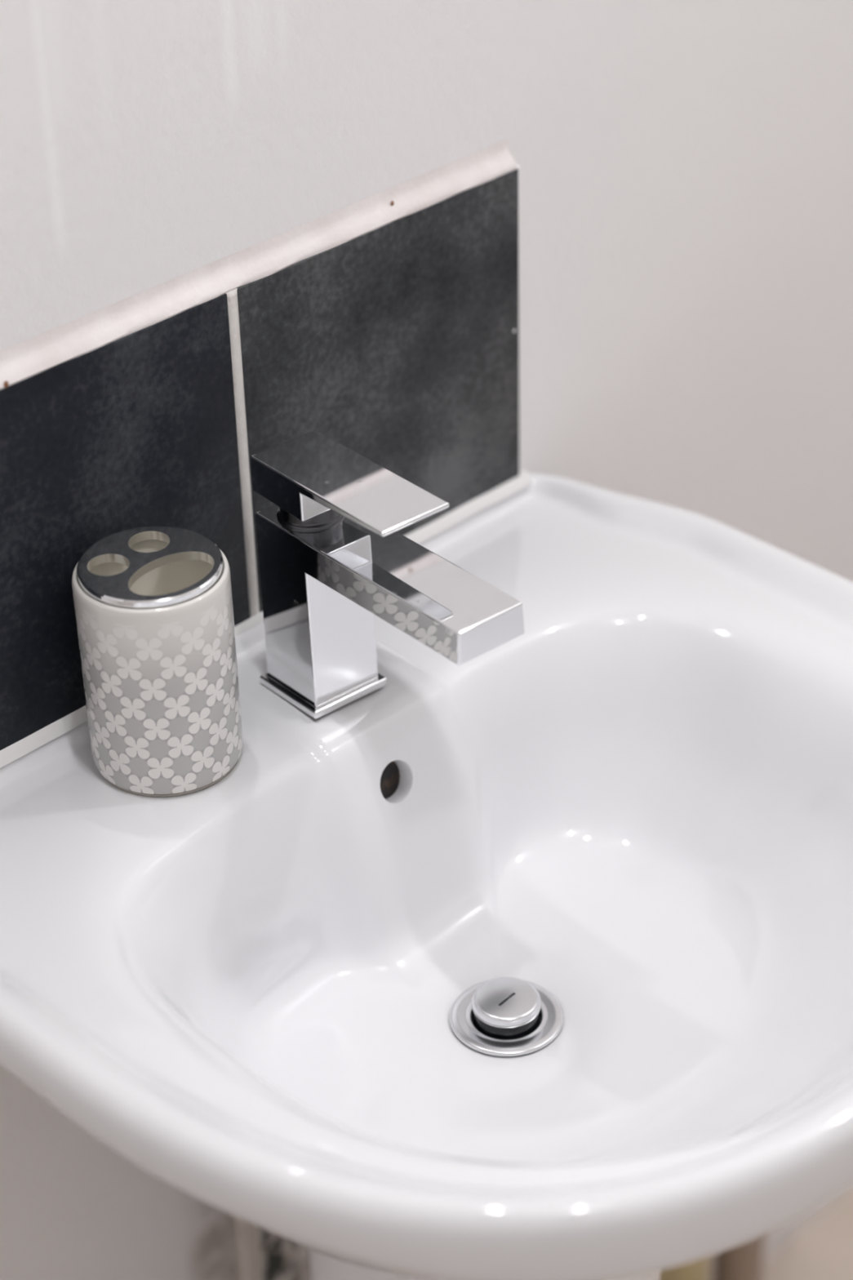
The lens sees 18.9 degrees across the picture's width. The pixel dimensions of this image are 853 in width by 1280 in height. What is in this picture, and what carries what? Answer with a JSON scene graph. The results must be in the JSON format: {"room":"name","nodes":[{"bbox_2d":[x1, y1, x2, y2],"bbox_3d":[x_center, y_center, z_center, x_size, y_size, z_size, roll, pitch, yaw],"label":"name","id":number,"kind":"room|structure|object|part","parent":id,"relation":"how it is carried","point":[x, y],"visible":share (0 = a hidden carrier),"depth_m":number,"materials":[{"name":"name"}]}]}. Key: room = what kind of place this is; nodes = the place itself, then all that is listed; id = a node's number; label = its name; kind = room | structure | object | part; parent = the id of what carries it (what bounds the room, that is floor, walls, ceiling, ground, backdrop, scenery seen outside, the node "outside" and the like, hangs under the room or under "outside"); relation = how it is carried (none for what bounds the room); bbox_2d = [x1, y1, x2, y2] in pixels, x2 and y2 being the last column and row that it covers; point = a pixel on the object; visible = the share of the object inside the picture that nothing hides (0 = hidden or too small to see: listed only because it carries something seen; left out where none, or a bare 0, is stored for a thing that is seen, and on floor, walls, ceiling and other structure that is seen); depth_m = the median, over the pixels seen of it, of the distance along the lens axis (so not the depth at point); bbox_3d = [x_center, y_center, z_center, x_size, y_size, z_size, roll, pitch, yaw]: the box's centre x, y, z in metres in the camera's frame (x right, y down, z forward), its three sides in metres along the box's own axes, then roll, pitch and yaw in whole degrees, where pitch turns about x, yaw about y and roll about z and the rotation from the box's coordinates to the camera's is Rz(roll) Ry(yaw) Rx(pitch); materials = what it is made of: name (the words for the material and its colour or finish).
{"room":"bathroom","nodes":[
{"label":"bathroom","id":0,"kind":"room"},
{"bbox_2d":[0,0,852,1279],"bbox_3d":[-0.180,-0.289,1.173,2.800,2.430,0.100,-30,42,-36],"label":"wall","id":1,"kind":"structure","parent":0,"point":[686,166],"depth_m":1.43,"materials":[{"name":"paint"}]},
{"bbox_2d":[231,1214,262,1279],"bbox_3d":[-0.108,0.431,1.604,0.021,0.750,0.021,-1,33,1],"label":"supply pipe","id":2,"kind":"object","parent":1,"relation":"attached to","point":[246,1235],"visible":0.02,"depth_m":1.56,"materials":[{"name":"silver metal"}]},
{"bbox_2d":[0,139,531,767],"bbox_3d":[-0.092,-0.097,1.303,0.414,0.210,0.012,-30,42,-36],"label":"backsplash","id":3,"kind":"structure","parent":1,"relation":"attached to","point":[386,325],"depth_m":1.29,"materials":[{"name":"black tile"}]},
{"bbox_2d":[661,1256,708,1279],"bbox_3d":[0.186,0.334,1.859,0.055,0.620,0.055,-1,33,1],"label":"pipe","id":4,"kind":"object","parent":1,"relation":"attached to","point":[697,1269],"visible":0.02,"depth_m":1.93,"materials":[{"name":"gold metal"}]},
{"bbox_2d":[707,1254,715,1279],"bbox_3d":[0.210,0.315,1.887,0.027,0.620,0.027,-1,33,1],"label":"supply pipe","id":5,"kind":"object","parent":1,"relation":"attached to","point":[711,1259],"visible":0.02,"depth_m":1.99,"materials":[{"name":"silver metal"}]},
{"bbox_2d":[713,1234,764,1279],"bbox_3d":[0.241,0.302,1.906,0.048,0.620,0.048,-1,33,1],"label":"pipe","id":6,"kind":"object","parent":1,"relation":"attached to","point":[744,1261],"visible":0.02,"depth_m":2.01,"materials":[{"name":"beige"}]},
{"bbox_2d":[762,1186,852,1279],"bbox_3d":[0.633,1.183,1.200,2.800,0.100,2.317,-30,42,-36],"label":"wall","id":7,"kind":"structure","parent":0,"point":[823,1250],"depth_m":2.15,"materials":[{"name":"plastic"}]},
{"bbox_2d":[306,1248,661,1279],"bbox_3d":[0.037,0.516,1.532,0.270,0.680,0.270,-30,42,-36],"label":"pedestal","id":8,"kind":"object","parent":7,"relation":"on","point":[321,1267],"visible":0.02,"depth_m":1.34,"materials":[{"name":"white ceramic"}]},
{"bbox_2d":[0,473,852,1279],"bbox_3d":[0.062,0.161,1.265,0.545,0.195,0.467,-30,42,-36],"label":"washbasin","id":9,"kind":"object","parent":8,"relation":"on","point":[633,807],"visible":0.88,"depth_m":1.28,"materials":[{"name":"white ceramic"}]},
{"bbox_2d":[71,526,243,796],"bbox_3d":[-0.130,0.010,1.247,0.075,0.112,0.075,-30,42,-36],"label":"toothbrush holder","id":10,"kind":"object","parent":9,"relation":"on","point":[153,609],"visible":1,"depth_m":1.22,"materials":[{"name":"ceramic"}]},
{"bbox_3d":[-0.132,-0.035,1.217,0.069,0.005,0.069,-30,42,-36],"label":"lid","id":11,"kind":"part","parent":10,"relation":"part of","materials":[{"name":"silver metal"}]},
{"bbox_2d":[250,430,524,719],"bbox_3d":[-0.020,-0.012,1.248,0.047,0.133,0.159,-26,39,-32],"label":"mixer tap","id":12,"kind":"object","parent":9,"relation":"on","point":[333,558],"visible":1,"depth_m":1.24,"materials":[{"name":"silver metal"}]},
{"bbox_3d":[-0.053,0.021,1.319,0.047,0.005,0.047,-26,39,-32],"label":"plate","id":13,"kind":"part","parent":12,"relation":"part of","materials":[{"name":"silver metal"}]},
{"bbox_3d":[-0.037,-0.069,1.234,0.041,0.021,0.103,-26,39,-32],"label":"lever","id":14,"kind":"part","parent":12,"relation":"part of","materials":[{"name":"silver metal"}]},
{"bbox_3d":[-0.018,0.000,1.254,0.041,0.096,0.156,-26,39,-32],"label":"spout","id":15,"kind":"part","parent":12,"relation":"part of","materials":[{"name":"silver metal"}]},
{"bbox_2d":[448,977,564,1057],"bbox_3d":[0.041,0.188,1.296,0.058,0.019,0.058,-30,42,-36],"label":"plug","id":16,"kind":"object","parent":9,"relation":"in","point":[500,1016],"visible":1,"depth_m":1.29,"materials":[{"name":"silver metal"}]}
]}

